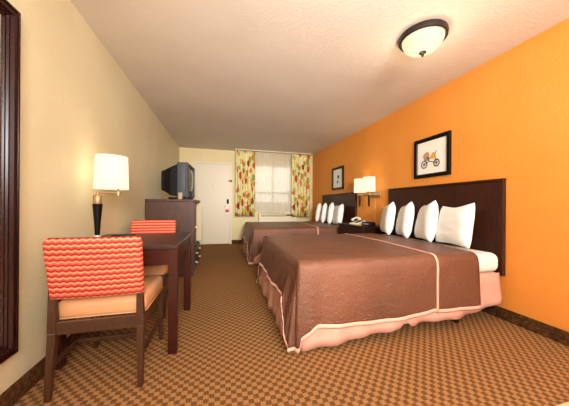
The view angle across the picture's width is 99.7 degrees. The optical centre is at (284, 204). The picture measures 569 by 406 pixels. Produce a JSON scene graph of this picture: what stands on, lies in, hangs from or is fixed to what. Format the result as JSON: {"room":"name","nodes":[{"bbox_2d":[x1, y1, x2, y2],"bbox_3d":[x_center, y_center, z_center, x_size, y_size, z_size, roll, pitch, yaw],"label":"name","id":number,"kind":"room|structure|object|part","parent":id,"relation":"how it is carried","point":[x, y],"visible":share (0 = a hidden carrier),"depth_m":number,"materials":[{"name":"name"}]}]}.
{"room":"hotel room","nodes":[
{"label":"hotel room","id":0,"kind":"room"},
{"bbox_2d":[0,0,178,394],"bbox_3d":[-1.560,-0.201,1.670,0.120,2.440,9.060,0,0,-15],"label":"wall","id":1,"kind":"structure","parent":0,"point":[77,103],"depth_m":1.63,"materials":[{"name":"beige paint"}]},
{"bbox_2d":[0,0,20,363],"bbox_3d":[-1.211,-0.114,0.645,0.039,1.720,1.180,0,0,-15],"label":"wall mirror","id":2,"kind":"object","parent":1,"relation":"attached to","point":[10,17],"visible":1,"depth_m":1.17,"materials":[{"name":"brown wood"}]},
{"bbox_2d":[0,13,2,346],"bbox_3d":[-1.224,-0.114,0.642,0.006,1.588,1.050,0,0,-15],"label":"mirror glass","id":3,"kind":"object","parent":2,"relation":"attached to","point":[1,14],"depth_m":1.15,"materials":[{"name":"silver mirror"}]},
{"bbox_2d":[0,316,103,405],"bbox_3d":[-1.503,0.967,1.687,0.014,0.104,8.820,0,0,-15],"label":"baseboard","id":4,"kind":"structure","parent":1,"relation":"attached to","point":[17,390],"depth_m":1.29,"materials":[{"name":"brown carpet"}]},
{"bbox_2d":[179,147,312,239],"bbox_3d":[-0.926,-0.197,6.455,3.520,2.440,0.120,0,0,-15],"label":"wall","id":5,"kind":"structure","parent":0,"point":[189,155],"depth_m":6.29,"materials":[{"name":"yellow paint"}]},
{"bbox_2d":[195,163,229,243],"bbox_3d":[-1.842,-0.024,6.160,0.860,2.058,0.099,0,0,-15],"label":"door","id":6,"kind":"structure","parent":5,"relation":"in","point":[212,186],"depth_m":6.17,"materials":[{"name":"beige paint"}]},
{"bbox_2d":[225,205,228,213],"bbox_3d":[-1.482,0.125,6.200,0.090,0.220,0.004,0,0,-15],"label":"hanger","id":7,"kind":"object","parent":6,"relation":"hanging from","point":[226,207],"visible":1,"depth_m":6.20,"materials":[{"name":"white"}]},
{"bbox_2d":[193,161,231,243],"bbox_3d":[-1.840,-0.043,6.154,0.960,2.120,0.026,0,0,-15],"label":"trim","id":8,"kind":"structure","parent":5,"relation":"attached to","point":[194,162],"depth_m":6.25,"materials":[{"name":"beige paint"}]},
{"bbox_2d":[232,240,241,243],"bbox_3d":[-0.304,0.975,6.550,2.226,0.104,0.014,0,0,-15],"label":"baseboard","id":9,"kind":"structure","parent":5,"relation":"attached to","point":[233,241],"depth_m":6.30,"materials":[{"name":"brown wood"}]},
{"bbox_2d":[14,243,568,405],"bbox_3d":[0.192,1.081,2.129,3.760,0.100,9.060,0,0,-15],"label":"floor","id":10,"kind":"structure","parent":0,"point":[232,351],"depth_m":1.56,"materials":[{"name":"carpet"}]},
{"bbox_2d":[43,236,163,402],"bbox_3d":[-1.075,0.595,1.513,0.460,0.855,0.585,0,0,-15],"label":"dining chair","id":11,"kind":"object","parent":10,"relation":"on","point":[95,277],"visible":1,"depth_m":1.29,"materials":[{"name":"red fabric"}]},
{"bbox_3d":[-1.227,0.722,1.266,0.041,0.600,0.059,0,0,-15],"label":"leg","id":12,"kind":"part","parent":11,"relation":"part of","materials":[{"name":"brown wood"}]},
{"bbox_3d":[-1.009,0.335,1.288,0.447,0.333,0.118,0,0,-15],"label":"backrest","id":13,"kind":"part","parent":11,"relation":"part of","materials":[{"name":"red fabric"}]},
{"bbox_3d":[-1.345,0.818,1.717,0.038,0.405,0.043,0,0,-15],"label":"leg","id":14,"kind":"part","parent":11,"relation":"part of","materials":[{"name":"brown wood"}]},
{"bbox_3d":[-1.085,0.657,1.547,0.440,0.070,0.479,0,0,-15],"label":"seat frame","id":15,"kind":"part","parent":11,"relation":"part of","materials":[{"name":"brown wood"}]},
{"bbox_3d":[-1.090,0.582,1.572,0.450,0.105,0.450,0,0,-15],"label":"seat","id":16,"kind":"part","parent":11,"relation":"part of","materials":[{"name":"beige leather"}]},
{"bbox_3d":[-0.824,0.724,1.371,0.041,0.600,0.059,0,0,-15],"label":"leg","id":17,"kind":"part","parent":11,"relation":"part of","materials":[{"name":"brown wood"}]},
{"bbox_3d":[-0.942,0.821,1.822,0.038,0.405,0.043,0,0,-15],"label":"leg","id":18,"kind":"part","parent":11,"relation":"part of","materials":[{"name":"brown wood"}]},
{"bbox_2d":[55,232,191,369],"bbox_3d":[-1.184,0.646,1.930,0.730,0.752,0.814,0,0,-15],"label":"writing desk","id":19,"kind":"object","parent":10,"relation":"on","point":[168,249],"visible":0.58,"depth_m":1.65,"materials":[{"name":"laminate"}]},
{"bbox_3d":[-1.417,0.659,1.506,0.058,0.722,0.058,0,0,-15],"label":"leg","id":20,"kind":"part","parent":19,"relation":"part of","materials":[{"name":"brown wood"}]},
{"bbox_2d":[92,154,128,236],"bbox_3d":[-1.367,-0.051,1.833,0.306,0.640,0.224,0,0,-15],"label":"desk lamp","id":21,"kind":"object","parent":19,"relation":"on","point":[111,172],"visible":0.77,"depth_m":1.78,"materials":[{"name":"white fabric"}]},
{"bbox_2d":[93,192,101,203],"bbox_3d":[-1.425,-0.053,1.830,0.056,0.090,0.056,0,0,-15],"label":"socket","id":22,"kind":"object","parent":21,"relation":"attached to","point":[97,198],"depth_m":1.81,"materials":[{"name":"gold metal"}]},
{"bbox_3d":[-1.426,0.112,1.830,0.066,0.240,0.066,0,0,-15],"label":"post","id":23,"kind":"part","parent":21,"relation":"part of","materials":[{"name":"black metal"}]},
{"bbox_3d":[-1.349,-0.114,1.837,0.153,0.056,0.015,0,0,-7],"label":"swing arm","id":24,"kind":"part","parent":21,"relation":"part of","materials":[{"name":"gold metal"}]},
{"bbox_3d":[-1.326,-0.246,1.843,0.224,0.250,0.224,0,0,-15],"label":"lamp shade","id":25,"kind":"part","parent":21,"relation":"part of","materials":[{"name":"white fabric"}]},
{"bbox_2d":[111,234,135,236],"bbox_3d":[-1.356,0.258,2.024,0.170,0.020,0.050,0,0,-25],"label":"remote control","id":26,"kind":"object","parent":19,"relation":"on","point":[117,234],"visible":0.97,"depth_m":2.02,"materials":[{"name":"black plastic"}]},
{"bbox_3d":[-1.087,0.354,1.566,0.520,0.087,0.009,0,0,-15],"label":"drawer","id":27,"kind":"part","parent":19,"relation":"part of","materials":[{"name":"brown wood"}]},
{"bbox_3d":[-0.774,0.664,1.673,0.058,0.722,0.058,0,0,-15],"label":"leg","id":28,"kind":"part","parent":19,"relation":"part of","materials":[{"name":"brown wood"}]},
{"bbox_3d":[-0.952,0.662,2.354,0.058,0.722,0.058,0,0,-15],"label":"leg","id":29,"kind":"part","parent":19,"relation":"part of","materials":[{"name":"brown wood"}]},
{"bbox_2d":[108,220,175,318],"bbox_3d":[-1.357,0.593,2.377,0.460,0.855,0.585,0,0,-15],"label":"dining chair","id":30,"kind":"object","parent":10,"relation":"on","point":[137,226],"visible":0.3,"depth_m":2.55,"materials":[{"name":"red fabric"}]},
{"bbox_3d":[-1.420,0.332,2.601,0.447,0.333,0.118,0,0,-15],"label":"backrest","id":31,"kind":"part","parent":30,"relation":"part of","materials":[{"name":"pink fabric"}]},
{"bbox_3d":[-1.341,0.580,2.318,0.450,0.105,0.450,0,0,-15],"label":"seat","id":32,"kind":"part","parent":30,"relation":"part of","materials":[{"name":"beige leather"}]},
{"bbox_3d":[-1.090,0.820,2.172,0.038,0.405,0.043,0,0,-15],"label":"leg","id":33,"kind":"part","parent":30,"relation":"part of","materials":[{"name":"brown wood"}]},
{"bbox_2d":[145,199,202,276],"bbox_3d":[-1.693,0.468,3.822,0.700,1.100,0.934,0,0,-15],"label":"dresser","id":34,"kind":"object","parent":10,"relation":"on","point":[187,213],"visible":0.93,"depth_m":3.42,"materials":[{"name":"laminate"}]},
{"bbox_2d":[161,162,194,198],"bbox_3d":[-1.662,-0.357,3.765,0.417,0.550,0.540,0,0,-12],"label":"television","id":35,"kind":"object","parent":34,"relation":"on","point":[181,176],"visible":0.94,"depth_m":3.54,"materials":[{"name":"black plastic"}]},
{"bbox_2d":[178,189,182,198],"bbox_3d":[-1.506,-0.156,3.467,0.060,0.151,0.040,0,0,-26],"label":"cable box","id":36,"kind":"object","parent":34,"relation":"on","point":[180,194],"visible":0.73,"depth_m":3.45,"materials":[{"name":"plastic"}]},
{"bbox_3d":[-1.513,0.300,3.436,0.434,0.678,0.019,0,0,-15],"label":"door","id":37,"kind":"part","parent":34,"relation":"part of","materials":[{"name":"laminate"}]},
{"bbox_3d":[-1.421,0.878,3.894,0.018,0.134,0.858,0,0,-15],"label":"drawer","id":38,"kind":"part","parent":34,"relation":"part of","materials":[{"name":"laminate"}]},
{"bbox_3d":[-1.420,0.736,3.894,0.018,0.134,0.858,0,0,-15],"label":"drawer","id":39,"kind":"part","parent":34,"relation":"part of","materials":[{"name":"laminate"}]},
{"bbox_3d":[-1.712,0.299,4.251,0.460,0.678,0.019,0,0,-15],"label":"door","id":40,"kind":"part","parent":34,"relation":"part of","materials":[{"name":"beige wood"}]},
{"bbox_2d":[258,213,296,221],"bbox_3d":[-0.186,0.616,6.492,1.060,0.786,0.180,0,0,-15],"label":"air conditioner","id":41,"kind":"object","parent":10,"relation":"on","point":[262,217],"visible":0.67,"depth_m":6.40,"materials":[{"name":"beige plastic"}]},
{"bbox_2d":[242,222,338,264],"bbox_3d":[0.160,0.725,5.034,1.973,0.612,1.577,0,0,-15],"label":"bed","id":42,"kind":"object","parent":10,"relation":"on","point":[244,248],"visible":0.17,"depth_m":4.75,"materials":[{"name":"pink fabric"}]},
{"bbox_2d":[241,221,338,263],"bbox_3d":[0.011,0.693,5.001,1.708,0.622,1.633,0,0,-15],"label":"bedspread","id":43,"kind":"object","parent":42,"relation":"on","point":[254,232],"visible":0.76,"depth_m":4.30,"materials":[{"name":"brown fabric"}]},
{"bbox_2d":[315,203,321,221],"bbox_3d":[0.823,0.173,5.790,0.161,0.442,0.422,0,0,7],"label":"pillow","id":44,"kind":"object","parent":42,"relation":"on","point":[319,206],"visible":0.88,"depth_m":5.61,"materials":[{"name":"white fabric"}]},
{"bbox_2d":[320,203,327,222],"bbox_3d":[0.903,0.173,5.474,0.162,0.442,0.422,0,0,9],"label":"pillow","id":45,"kind":"object","parent":42,"relation":"on","point":[325,207],"visible":0.98,"depth_m":5.30,"materials":[{"name":"white fabric"}]},
{"bbox_2d":[327,202,334,223],"bbox_3d":[0.989,0.169,5.156,0.161,0.452,0.422,0,0,7],"label":"pillow","id":46,"kind":"object","parent":42,"relation":"on","point":[331,206],"visible":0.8,"depth_m":4.98,"materials":[{"name":"white fabric"}]},
{"bbox_2d":[332,204,343,224],"bbox_3d":[1.074,0.185,4.819,0.165,0.422,0.422,0,0,-3],"label":"pillow","id":47,"kind":"object","parent":42,"relation":"on","point":[338,212],"visible":0.98,"depth_m":4.65,"materials":[{"name":"white fabric"}]},
{"bbox_2d":[338,222,385,233],"bbox_3d":[1.270,0.681,4.021,0.469,0.715,0.820,0,0,-15],"label":"nightstand","id":48,"kind":"object","parent":10,"relation":"on","point":[348,228],"visible":0.12,"depth_m":3.77,"materials":[{"name":"brown wood"}]},
{"bbox_3d":[1.077,0.480,3.970,0.012,0.205,0.760,0,0,-15],"label":"drawer","id":49,"kind":"part","parent":48,"relation":"part of","materials":[{"name":"brown wood"}]},
{"bbox_2d":[350,217,365,224],"bbox_3d":[1.220,0.264,4.046,0.211,0.120,0.231,0,0,-27],"label":"telephone","id":50,"kind":"object","parent":48,"relation":"on","point":[359,221],"visible":0.94,"depth_m":4.01,"materials":[{"name":"beige plastic"}]},
{"bbox_2d":[362,221,374,225],"bbox_3d":[1.302,0.293,3.719,0.122,0.062,0.180,0,0,-25],"label":"alarm clock","id":51,"kind":"object","parent":48,"relation":"on","point":[366,223],"visible":0.99,"depth_m":3.65,"materials":[{"name":"black plastic"}]},
{"bbox_2d":[258,234,502,352],"bbox_3d":[0.788,0.730,2.623,1.973,0.612,1.577,0,0,-15],"label":"bed","id":52,"kind":"object","parent":10,"relation":"on","point":[490,284],"visible":0.29,"depth_m":2.01,"materials":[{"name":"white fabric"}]},
{"bbox_2d":[256,233,481,353],"bbox_3d":[0.640,0.698,2.590,1.708,0.622,1.633,0,0,-15],"label":"bedspread","id":53,"kind":"object","parent":52,"relation":"on","point":[322,281],"visible":0.99,"depth_m":1.86,"materials":[{"name":"brown fabric"}]},
{"bbox_2d":[380,202,395,234],"bbox_3d":[1.451,0.177,3.378,0.161,0.442,0.422,0,0,7],"label":"pillow","id":54,"kind":"object","parent":52,"relation":"on","point":[389,212],"visible":1,"depth_m":3.21,"materials":[{"name":"white fabric"}]},
{"bbox_2d":[395,202,414,237],"bbox_3d":[1.531,0.178,3.063,0.162,0.442,0.422,0,0,9],"label":"pillow","id":55,"kind":"object","parent":52,"relation":"on","point":[404,223],"visible":1,"depth_m":2.90,"materials":[{"name":"white fabric"}]},
{"bbox_2d":[414,200,438,241],"bbox_3d":[1.617,0.173,2.744,0.161,0.452,0.422,0,0,7],"label":"pillow","id":56,"kind":"object","parent":52,"relation":"on","point":[427,218],"visible":1,"depth_m":2.59,"materials":[{"name":"white fabric"}]},
{"bbox_3d":[0.842,0.510,2.636,1.865,0.172,1.510,0,0,-15],"label":"mattress","id":57,"kind":"part","parent":52,"relation":"part of","materials":[{"name":"white fabric"}]},
{"bbox_2d":[435,203,474,247],"bbox_3d":[1.702,0.189,2.407,0.165,0.422,0.422,0,0,-3],"label":"pillow","id":58,"kind":"object","parent":52,"relation":"on","point":[455,225],"visible":1,"depth_m":2.30,"materials":[{"name":"white fabric"}]},
{"bbox_3d":[0.863,0.911,2.643,1.815,0.049,1.410,0,0,-15],"label":"frame","id":59,"kind":"part","parent":52,"relation":"part of","materials":[{"name":"black plastic"}]},
{"bbox_2d":[556,402,568,405],"bbox_3d":[0.896,1.030,-0.571,3.492,0.012,3.240,0,0,-15],"label":"trim","id":60,"kind":"structure","parent":10,"relation":"on","point":[566,403],"depth_m":1.24,"materials":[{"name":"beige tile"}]},
{"bbox_2d":[70,0,568,155],"bbox_3d":[0.210,-1.459,2.129,3.760,0.100,9.060,0,0,-15],"label":"ceiling","id":61,"kind":"structure","parent":0,"point":[296,76],"depth_m":2.27,"materials":[{"name":"white paint"}]},
{"bbox_2d":[235,149,311,154],"bbox_3d":[-0.275,-1.397,6.408,2.060,0.028,0.205,0,0,-15],"label":"track","id":62,"kind":"object","parent":61,"relation":"attached to","point":[261,151],"visible":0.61,"depth_m":6.39,"materials":[{"name":"beige paint"}]},
{"bbox_2d":[235,150,254,215],"bbox_3d":[-0.999,-0.548,6.135,0.498,1.667,0.077,0,0,-15],"label":"curtain","id":63,"kind":"object","parent":62,"relation":"hanging from","point":[245,160],"visible":1,"depth_m":6.13,"materials":[{"name":"multicoloured fabric"}]},
{"bbox_2d":[255,153,291,211],"bbox_3d":[-0.293,-0.587,6.500,1.102,1.570,0.030,0,0,-15],"label":"sheer curtain","id":64,"kind":"object","parent":62,"relation":"hanging from","point":[273,172],"visible":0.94,"depth_m":6.49,"materials":[{"name":"white fabric"}]},
{"bbox_3d":[-0.288,-1.397,6.500,1.140,0.028,0.020,0,0,-15],"label":"rail","id":65,"kind":"part","parent":62,"relation":"part of","materials":[{"name":"beige paint"}]},
{"bbox_2d":[291,154,309,216],"bbox_3d":[0.443,-0.523,6.511,0.518,1.697,0.077,0,0,-15],"label":"curtain","id":66,"kind":"object","parent":62,"relation":"hanging from","point":[300,162],"visible":1,"depth_m":6.51,"materials":[{"name":"multicoloured fabric"}]},
{"bbox_2d":[399,19,448,57],"bbox_3d":[1.139,-1.311,1.979,0.360,0.182,0.360,0,0,-15],"label":"ceiling light","id":67,"kind":"object","parent":61,"relation":"attached to","point":[423,38],"visible":1,"depth_m":1.89,"materials":[{"name":"white glass"}]},
{"bbox_2d":[312,18,568,331],"bbox_3d":[1.962,-0.176,2.588,0.120,2.440,9.060,0,0,-15],"label":"wall","id":68,"kind":"structure","parent":0,"point":[507,116],"depth_m":2.14,"materials":[{"name":"orange paint"}]},
{"bbox_2d":[332,165,343,189],"bbox_3d":[1.176,-0.587,5.317,0.030,0.495,0.515,0,0,-15],"label":"framed print","id":69,"kind":"object","parent":68,"relation":"attached to","point":[338,172],"visible":1,"depth_m":5.29,"materials":[{"name":"black paint"}]},
{"bbox_2d":[322,192,356,224],"bbox_3d":[1.164,0.196,5.310,0.044,0.885,1.548,0,0,-15],"label":"headboard","id":70,"kind":"object","parent":68,"relation":"attached to","point":[349,200],"visible":0.47,"depth_m":4.93,"materials":[{"name":"brown wood"}]},
{"bbox_3d":[1.167,-0.235,5.310,0.044,0.023,1.548,0,0,-15],"label":"cap rail","id":71,"kind":"part","parent":70,"relation":"part of","materials":[{"name":"brown wood"}]},
{"bbox_2d":[354,176,380,206],"bbox_3d":[1.373,-0.058,4.080,0.264,0.795,0.505,0,0,-15],"label":"wall sconce","id":72,"kind":"object","parent":68,"relation":"attached to","point":[365,184],"visible":0.99,"depth_m":3.92,"materials":[{"name":"white fabric"}]},
{"bbox_3d":[1.325,-0.336,4.225,0.200,0.240,0.200,0,0,-15],"label":"lamp shade","id":73,"kind":"part","parent":72,"relation":"part of","materials":[{"name":"white fabric"}]},
{"bbox_3d":[1.383,-0.338,3.925,0.200,0.235,0.200,0,0,-15],"label":"lamp shade","id":74,"kind":"part","parent":72,"relation":"part of","materials":[{"name":"white fabric"}]},
{"bbox_3d":[1.520,-0.169,3.992,0.027,0.090,0.260,0,0,-15],"label":"wall plate","id":75,"kind":"part","parent":72,"relation":"part of","materials":[{"name":"gold metal"}]},
{"bbox_2d":[414,130,451,178],"bbox_3d":[1.795,-0.590,2.939,0.030,0.495,0.515,0,0,-15],"label":"framed print","id":76,"kind":"object","parent":68,"relation":"attached to","point":[432,154],"visible":1,"depth_m":2.91,"materials":[{"name":"black paint"}]},
{"bbox_2d":[388,178,505,275],"bbox_3d":[1.788,0.200,2.913,0.044,0.885,1.548,0,0,-15],"label":"headboard","id":77,"kind":"object","parent":68,"relation":"attached to","point":[488,196],"visible":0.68,"depth_m":2.39,"materials":[{"name":"brown wood"}]},
{"bbox_3d":[1.791,-0.231,2.913,0.044,0.023,1.548,0,0,-15],"label":"cap rail","id":78,"kind":"part","parent":77,"relation":"part of","materials":[{"name":"brown wood"}]},
{"bbox_2d":[481,305,568,346],"bbox_3d":[1.889,0.990,2.571,0.014,0.104,8.820,0,0,-15],"label":"baseboard","id":79,"kind":"structure","parent":68,"relation":"attached to","point":[561,336],"depth_m":1.98,"materials":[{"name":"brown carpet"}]}
]}

